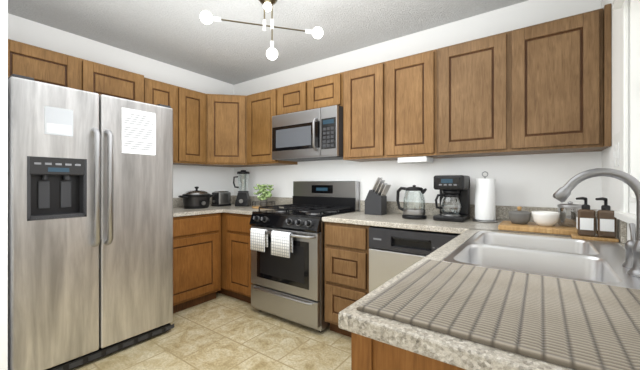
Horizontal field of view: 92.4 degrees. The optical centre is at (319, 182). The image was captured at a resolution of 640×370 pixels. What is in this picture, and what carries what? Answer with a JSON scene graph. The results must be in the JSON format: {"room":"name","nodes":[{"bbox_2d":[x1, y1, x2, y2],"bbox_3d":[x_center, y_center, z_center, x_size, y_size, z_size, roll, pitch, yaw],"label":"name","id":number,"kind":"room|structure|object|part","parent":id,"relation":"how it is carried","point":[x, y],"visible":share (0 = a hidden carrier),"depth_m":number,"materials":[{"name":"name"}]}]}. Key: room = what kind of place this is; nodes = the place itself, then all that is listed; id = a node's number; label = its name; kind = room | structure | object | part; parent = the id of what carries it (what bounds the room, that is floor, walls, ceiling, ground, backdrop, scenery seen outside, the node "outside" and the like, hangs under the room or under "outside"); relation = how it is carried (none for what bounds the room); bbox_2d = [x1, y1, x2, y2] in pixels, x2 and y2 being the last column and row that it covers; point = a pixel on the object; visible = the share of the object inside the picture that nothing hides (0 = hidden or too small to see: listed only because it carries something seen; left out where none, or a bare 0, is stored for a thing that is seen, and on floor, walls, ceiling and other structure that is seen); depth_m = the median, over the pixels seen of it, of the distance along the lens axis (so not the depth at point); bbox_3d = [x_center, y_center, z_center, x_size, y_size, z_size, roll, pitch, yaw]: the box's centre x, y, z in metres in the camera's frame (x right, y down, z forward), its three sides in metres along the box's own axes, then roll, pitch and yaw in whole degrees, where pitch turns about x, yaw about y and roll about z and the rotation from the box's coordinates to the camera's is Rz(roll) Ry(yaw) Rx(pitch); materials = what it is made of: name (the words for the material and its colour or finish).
{"room":"kitchen","nodes":[
{"label":"kitchen","id":0,"kind":"room"},
{"bbox_2d":[0,0,7,369],"bbox_3d":[-2.031,-0.038,1.808,1.020,2.440,0.115,0,0,36],"label":"wall","id":1,"kind":"structure","parent":0,"point":[3,3],"depth_m":1.55,"materials":[{"name":"white paint"}]},
{"bbox_2d":[8,13,233,197],"bbox_3d":[-2.496,-0.038,2.121,0.100,2.440,4.600,0,0,36],"label":"wall","id":2,"kind":"structure","parent":0,"point":[210,179],"depth_m":3.08,"materials":[{"name":"white paint"}]},
{"bbox_2d":[8,39,143,102],"bbox_3d":[-1.969,-0.783,2.441,0.379,0.330,0.935,0,0,36],"label":"upper cabinet","id":3,"kind":"object","parent":2,"relation":"attached to","point":[43,65],"visible":0.62,"depth_m":2.28,"materials":[{"name":"brown wood"}]},
{"bbox_2d":[144,77,205,164],"bbox_3d":[-1.525,-0.571,3.101,0.329,0.755,0.650,0,0,36],"label":"upper cabinet","id":4,"kind":"object","parent":2,"relation":"attached to","point":[188,106],"visible":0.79,"depth_m":3.06,"materials":[{"name":"brown wood"}]},
{"bbox_2d":[71,292,350,369],"bbox_3d":[-1.027,1.232,1.064,3.720,0.100,4.800,0,0,36],"label":"floor","id":5,"kind":"structure","parent":0,"point":[224,332],"depth_m":2.21,"materials":[{"name":"tile"}]},
{"bbox_2d":[8,74,173,369],"bbox_3d":[-1.725,0.290,2.277,0.911,1.782,0.926,0,0,36],"label":"fridge","id":6,"kind":"object","parent":5,"relation":"on","point":[133,140],"visible":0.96,"depth_m":2.12,"materials":[{"name":"grey metal"}]},
{"bbox_2d":[8,77,98,369],"bbox_3d":[-1.610,0.257,1.875,0.115,1.680,0.416,0,0,36],"label":"door","id":7,"kind":"structure","parent":6,"relation":"attached to","point":[53,264],"depth_m":1.80,"materials":[{"name":"silver metal"}]},
{"bbox_2d":[173,213,220,312],"bbox_3d":[-1.417,0.742,3.002,0.619,0.880,0.630,0,0,36],"label":"base cabinet","id":8,"kind":"object","parent":5,"relation":"on","point":[196,238],"visible":0.58,"depth_m":2.86,"materials":[{"name":"brown wood"}]},
{"bbox_2d":[173,195,626,369],"bbox_3d":[-0.277,0.234,2.107,3.518,0.134,2.029,0,0,36],"label":"countertop","id":9,"kind":"structure","parent":8,"relation":"on","point":[459,352],"depth_m":0.82,"materials":[{"name":"stone"}]},
{"bbox_2d":[178,187,213,208],"bbox_3d":[-1.282,0.154,3.200,0.246,0.224,0.373,0,0,36],"label":"slow cooker","id":10,"kind":"object","parent":9,"relation":"on","point":[190,200],"visible":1,"depth_m":3.11,"materials":[{"name":"black plastic"}]},
{"bbox_2d":[211,191,230,206],"bbox_3d":[-1.127,0.183,3.484,0.136,0.166,0.193,0,0,36],"label":"toaster","id":11,"kind":"object","parent":9,"relation":"on","point":[220,198],"visible":0.94,"depth_m":3.43,"materials":[{"name":"silver metal"}]},
{"bbox_2d":[233,170,250,205],"bbox_3d":[-0.887,0.062,3.467,0.183,0.407,0.182,0,0,1],"label":"blender","id":12,"kind":"object","parent":9,"relation":"on","point":[243,198],"visible":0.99,"depth_m":3.43,"materials":[{"name":"black plastic"}]},
{"bbox_2d":[252,201,274,208],"bbox_3d":[-0.590,0.234,3.213,0.245,0.064,0.245,0,0,36],"label":"tray","id":13,"kind":"object","parent":9,"relation":"on","point":[255,202],"visible":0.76,"depth_m":3.14,"materials":[{"name":"brown wood"}]},
{"bbox_2d":[253,184,273,205],"bbox_3d":[-0.593,0.131,3.206,0.208,0.234,0.197,0,0,-34],"label":"plant","id":14,"kind":"object","parent":13,"relation":"in","point":[262,188],"visible":0.99,"depth_m":3.17,"materials":[{"name":"green plant"}]},
{"bbox_2d":[365,177,390,214],"bbox_3d":[0.485,0.111,2.563,0.194,0.311,0.110,0,0,36],"label":"knife block","id":15,"kind":"object","parent":9,"relation":"on","point":[376,199],"visible":1,"depth_m":2.53,"materials":[{"name":"grey plastic"}]},
{"bbox_2d":[396,185,426,219],"bbox_3d":[0.697,0.142,2.296,0.176,0.247,0.201,0,0,-17],"label":"kettle","id":16,"kind":"object","parent":9,"relation":"on","point":[408,213],"visible":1,"depth_m":2.24,"materials":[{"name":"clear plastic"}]},
{"bbox_2d":[433,175,469,221],"bbox_3d":[0.939,0.108,2.187,0.200,0.315,0.240,0,0,36],"label":"coffee maker","id":17,"kind":"object","parent":9,"relation":"on","point":[454,194],"visible":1,"depth_m":2.14,"materials":[{"name":"black plastic"}]},
{"bbox_2d":[473,171,497,222],"bbox_3d":[1.129,0.095,2.100,0.156,0.342,0.156,0,0,36],"label":"paper towel","id":18,"kind":"object","parent":9,"relation":"on","point":[485,189],"visible":1,"depth_m":2.05,"materials":[{"name":"white paper"}]},
{"bbox_2d":[357,259,639,369],"bbox_3d":[0.449,0.261,0.676,0.566,0.010,0.490,0,0,36],"label":"dish mat","id":19,"kind":"object","parent":9,"relation":"on","point":[573,324],"visible":1,"depth_m":0.61,"materials":[{"name":"fabric"}]},
{"bbox_2d":[498,221,576,234],"bbox_3d":[1.230,0.252,1.710,0.390,0.028,0.255,0,0,36],"label":"serving board","id":20,"kind":"object","parent":9,"relation":"on","point":[533,227],"visible":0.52,"depth_m":1.64,"materials":[{"name":"brown wood"}]},
{"bbox_2d":[508,206,530,223],"bbox_3d":[1.147,0.188,1.766,0.112,0.099,0.112,0,0,36],"label":"bowl","id":21,"kind":"object","parent":20,"relation":"on","point":[517,216],"visible":1,"depth_m":1.73,"materials":[{"name":"grey"}]},
{"bbox_2d":[531,211,559,225],"bbox_3d":[1.239,0.200,1.688,0.126,0.075,0.126,0,0,36],"label":"bowl","id":22,"kind":"object","parent":20,"relation":"on","point":[541,218],"visible":1,"depth_m":1.65,"materials":[{"name":"white ceramic"}]},
{"bbox_2d":[557,201,581,226],"bbox_3d":[1.363,0.170,1.673,0.112,0.135,0.112,0,0,36],"label":"glass canister","id":23,"kind":"object","parent":20,"relation":"on","point":[570,204],"visible":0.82,"depth_m":1.65,"materials":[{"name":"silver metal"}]},
{"bbox_2d":[442,231,639,289],"bbox_3d":[0.855,0.359,1.188,0.550,0.193,0.800,0,0,36],"label":"sink","id":24,"kind":"object","parent":9,"relation":"in","point":[593,261],"visible":0.39,"depth_m":1.20,"materials":[{"name":"silver metal"}]},
{"bbox_2d":[571,234,618,241],"bbox_3d":[1.282,0.259,1.439,0.161,0.014,0.085,0,0,36],"label":"soap tray","id":25,"kind":"object","parent":9,"relation":"on","point":[574,236],"visible":0.88,"depth_m":1.41,"materials":[{"name":"brown wood"}]},
{"bbox_2d":[576,197,595,236],"bbox_3d":[1.256,0.160,1.456,0.071,0.183,0.066,0,0,36],"label":"soap bottle","id":26,"kind":"object","parent":25,"relation":"on","point":[586,217],"visible":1,"depth_m":1.43,"materials":[{"name":"orange glass"}]},
{"bbox_2d":[595,197,615,237],"bbox_3d":[1.313,0.160,1.416,0.071,0.183,0.066,0,0,36],"label":"soap bottle","id":27,"kind":"object","parent":25,"relation":"on","point":[605,219],"visible":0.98,"depth_m":1.39,"materials":[{"name":"orange glass"}]},
{"bbox_2d":[553,168,639,277],"bbox_3d":[0.854,0.110,0.936,0.232,0.305,0.312,0,0,36],"label":"faucet","id":28,"kind":"object","parent":9,"relation":"on","point":[632,246],"visible":1,"depth_m":0.90,"materials":[{"name":"silver metal"}]},
{"bbox_2d":[216,212,252,302],"bbox_3d":[-0.857,0.742,3.392,1.073,0.880,0.619,0,0,36],"label":"base cabinet","id":29,"kind":"object","parent":5,"relation":"on","point":[236,283],"visible":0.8,"depth_m":2.99,"materials":[{"name":"brown wood"}]},
{"bbox_2d":[249,181,358,331],"bbox_3d":[-0.149,0.585,2.801,0.756,1.195,0.714,0,0,36],"label":"stove","id":30,"kind":"object","parent":5,"relation":"on","point":[292,288],"visible":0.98,"depth_m":2.57,"materials":[{"name":"silver metal"}]},
{"bbox_2d":[250,228,267,251],"bbox_3d":[-0.525,0.492,2.644,0.170,0.186,0.045,0,0,36],"label":"oven towel","id":31,"kind":"object","parent":30,"relation":"attached to","point":[258,238],"visible":0.96,"depth_m":2.62,"materials":[{"name":"white fabric"}]},
{"bbox_2d":[271,230,292,257],"bbox_3d":[-0.310,0.497,2.489,0.200,0.196,0.045,0,0,36],"label":"oven towel","id":32,"kind":"object","parent":30,"relation":"attached to","point":[281,242],"visible":0.94,"depth_m":2.46,"materials":[{"name":"white fabric"}]},
{"bbox_2d":[324,222,371,336],"bbox_3d":[0.360,0.742,2.516,0.387,0.880,0.619,0,0,36],"label":"base cabinet","id":33,"kind":"object","parent":5,"relation":"on","point":[346,246],"visible":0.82,"depth_m":2.27,"materials":[{"name":"brown wood"}]},
{"bbox_2d":[351,332,465,369],"bbox_3d":[0.321,0.742,0.456,0.618,0.880,0.019,0,0,36],"label":"cabinet end panel","id":34,"kind":"object","parent":5,"relation":"on","point":[367,353],"visible":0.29,"depth_m":0.59,"materials":[{"name":"brown wood"}]},
{"bbox_2d":[369,226,459,292],"bbox_3d":[0.751,0.748,2.210,0.596,0.868,0.602,0,0,36],"label":"dishwasher","id":35,"kind":"object","parent":5,"relation":"on","point":[392,251],"visible":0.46,"depth_m":2.03,"materials":[{"name":"grey metal"}]},
{"bbox_2d":[8,0,527,84],"bbox_3d":[-1.027,-1.308,1.064,3.720,0.100,4.800,0,0,36],"label":"ceiling","id":36,"kind":"structure","parent":0,"point":[172,32],"depth_m":2.44,"materials":[{"name":"white paint"}]},
{"bbox_2d":[200,0,322,59],"bbox_3d":[-0.375,-1.048,2.085,0.827,0.420,0.129,0,0,-17],"label":"pendant light","id":37,"kind":"object","parent":36,"relation":"hanging from","point":[206,17],"visible":1,"depth_m":2.08,"materials":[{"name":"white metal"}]},
{"bbox_2d":[234,0,600,211],"bbox_3d":[0.345,-0.038,2.972,3.720,2.440,0.100,0,0,36],"label":"wall","id":38,"kind":"structure","parent":0,"point":[530,180],"depth_m":2.43,"materials":[{"name":"white paint"}]},
{"bbox_2d":[193,94,259,166],"bbox_3d":[-1.043,-0.571,3.530,0.610,0.755,0.610,0,0,36],"label":"upper cabinet","id":39,"kind":"object","parent":38,"relation":"attached to","point":[226,115],"visible":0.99,"depth_m":3.30,"materials":[{"name":"brown wood"}]},
{"bbox_2d":[247,88,297,165],"bbox_3d":[-0.525,-0.571,3.331,0.457,0.755,0.329,0,0,36],"label":"upper cabinet","id":40,"kind":"object","parent":38,"relation":"attached to","point":[261,106],"visible":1,"depth_m":3.20,"materials":[{"name":"brown wood"}]},
{"bbox_2d":[278,72,342,114],"bbox_3d":[-0.029,-0.800,2.974,0.760,0.295,0.329,0,0,36],"label":"upper cabinet","id":41,"kind":"object","parent":38,"relation":"attached to","point":[326,91],"visible":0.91,"depth_m":2.81,"materials":[{"name":"brown wood"}]},
{"bbox_2d":[272,105,342,161],"bbox_3d":[-0.064,-0.434,2.921,0.756,0.428,0.457,0,0,36],"label":"microwave","id":42,"kind":"object","parent":41,"relation":"attached to","point":[314,134],"visible":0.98,"depth_m":2.74,"materials":[{"name":"grey metal"}]},
{"bbox_2d":[343,49,445,161],"bbox_3d":[0.598,-0.571,2.523,0.777,0.755,0.329,0,0,36],"label":"upper cabinet","id":43,"kind":"object","parent":38,"relation":"attached to","point":[390,107],"visible":0.98,"depth_m":2.36,"materials":[{"name":"brown wood"}]},
{"bbox_2d":[398,156,432,163],"bbox_3d":[0.737,-0.172,2.369,0.220,0.041,0.180,0,0,36],"label":"light","id":44,"kind":"object","parent":43,"relation":"attached to","point":[420,159],"visible":1,"depth_m":2.31,"materials":[{"name":"white plastic"}]},
{"bbox_2d":[437,3,610,157],"bbox_3d":[1.277,-0.571,2.026,0.900,0.755,0.343,0,0,36],"label":"upper cabinet","id":45,"kind":"object","parent":38,"relation":"attached to","point":[538,88],"depth_m":1.85,"materials":[{"name":"brown wood"}]},
{"bbox_3d":[1.631,-0.571,1.771,0.026,0.755,0.343,0,0,36],"label":"mounted upper cabinet filler","id":46,"kind":"part","parent":45,"relation":"part of","materials":[{"name":"brown wood"}]},
{"bbox_2d":[601,0,635,240],"bbox_3d":[0.442,-0.038,0.007,0.100,2.440,4.600,0,0,36],"label":"wall","id":47,"kind":"structure","parent":0,"point":[610,187],"depth_m":1.57,"materials":[{"name":"white paint"}]},
{"bbox_2d":[613,132,619,169],"bbox_3d":[1.417,-0.145,1.459,0.012,0.172,0.143,0,0,36],"label":"switch plate","id":48,"kind":"object","parent":47,"relation":"attached to","point":[616,154],"visible":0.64,"depth_m":1.45,"materials":[{"name":"white plastic"}]},
{"bbox_2d":[614,0,639,223],"bbox_3d":[0.984,-0.393,0.794,0.137,1.100,1.400,0,0,36],"label":"window","id":49,"kind":"structure","parent":47,"relation":"in","point":[623,214],"depth_m":1.29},
{"bbox_2d":[612,0,624,9],"bbox_3d":[0.927,-0.838,0.835,0.040,0.180,1.250,0,0,36],"label":"window blind","id":50,"kind":"object","parent":49,"relation":"attached to","point":[617,4],"depth_m":1.30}
]}

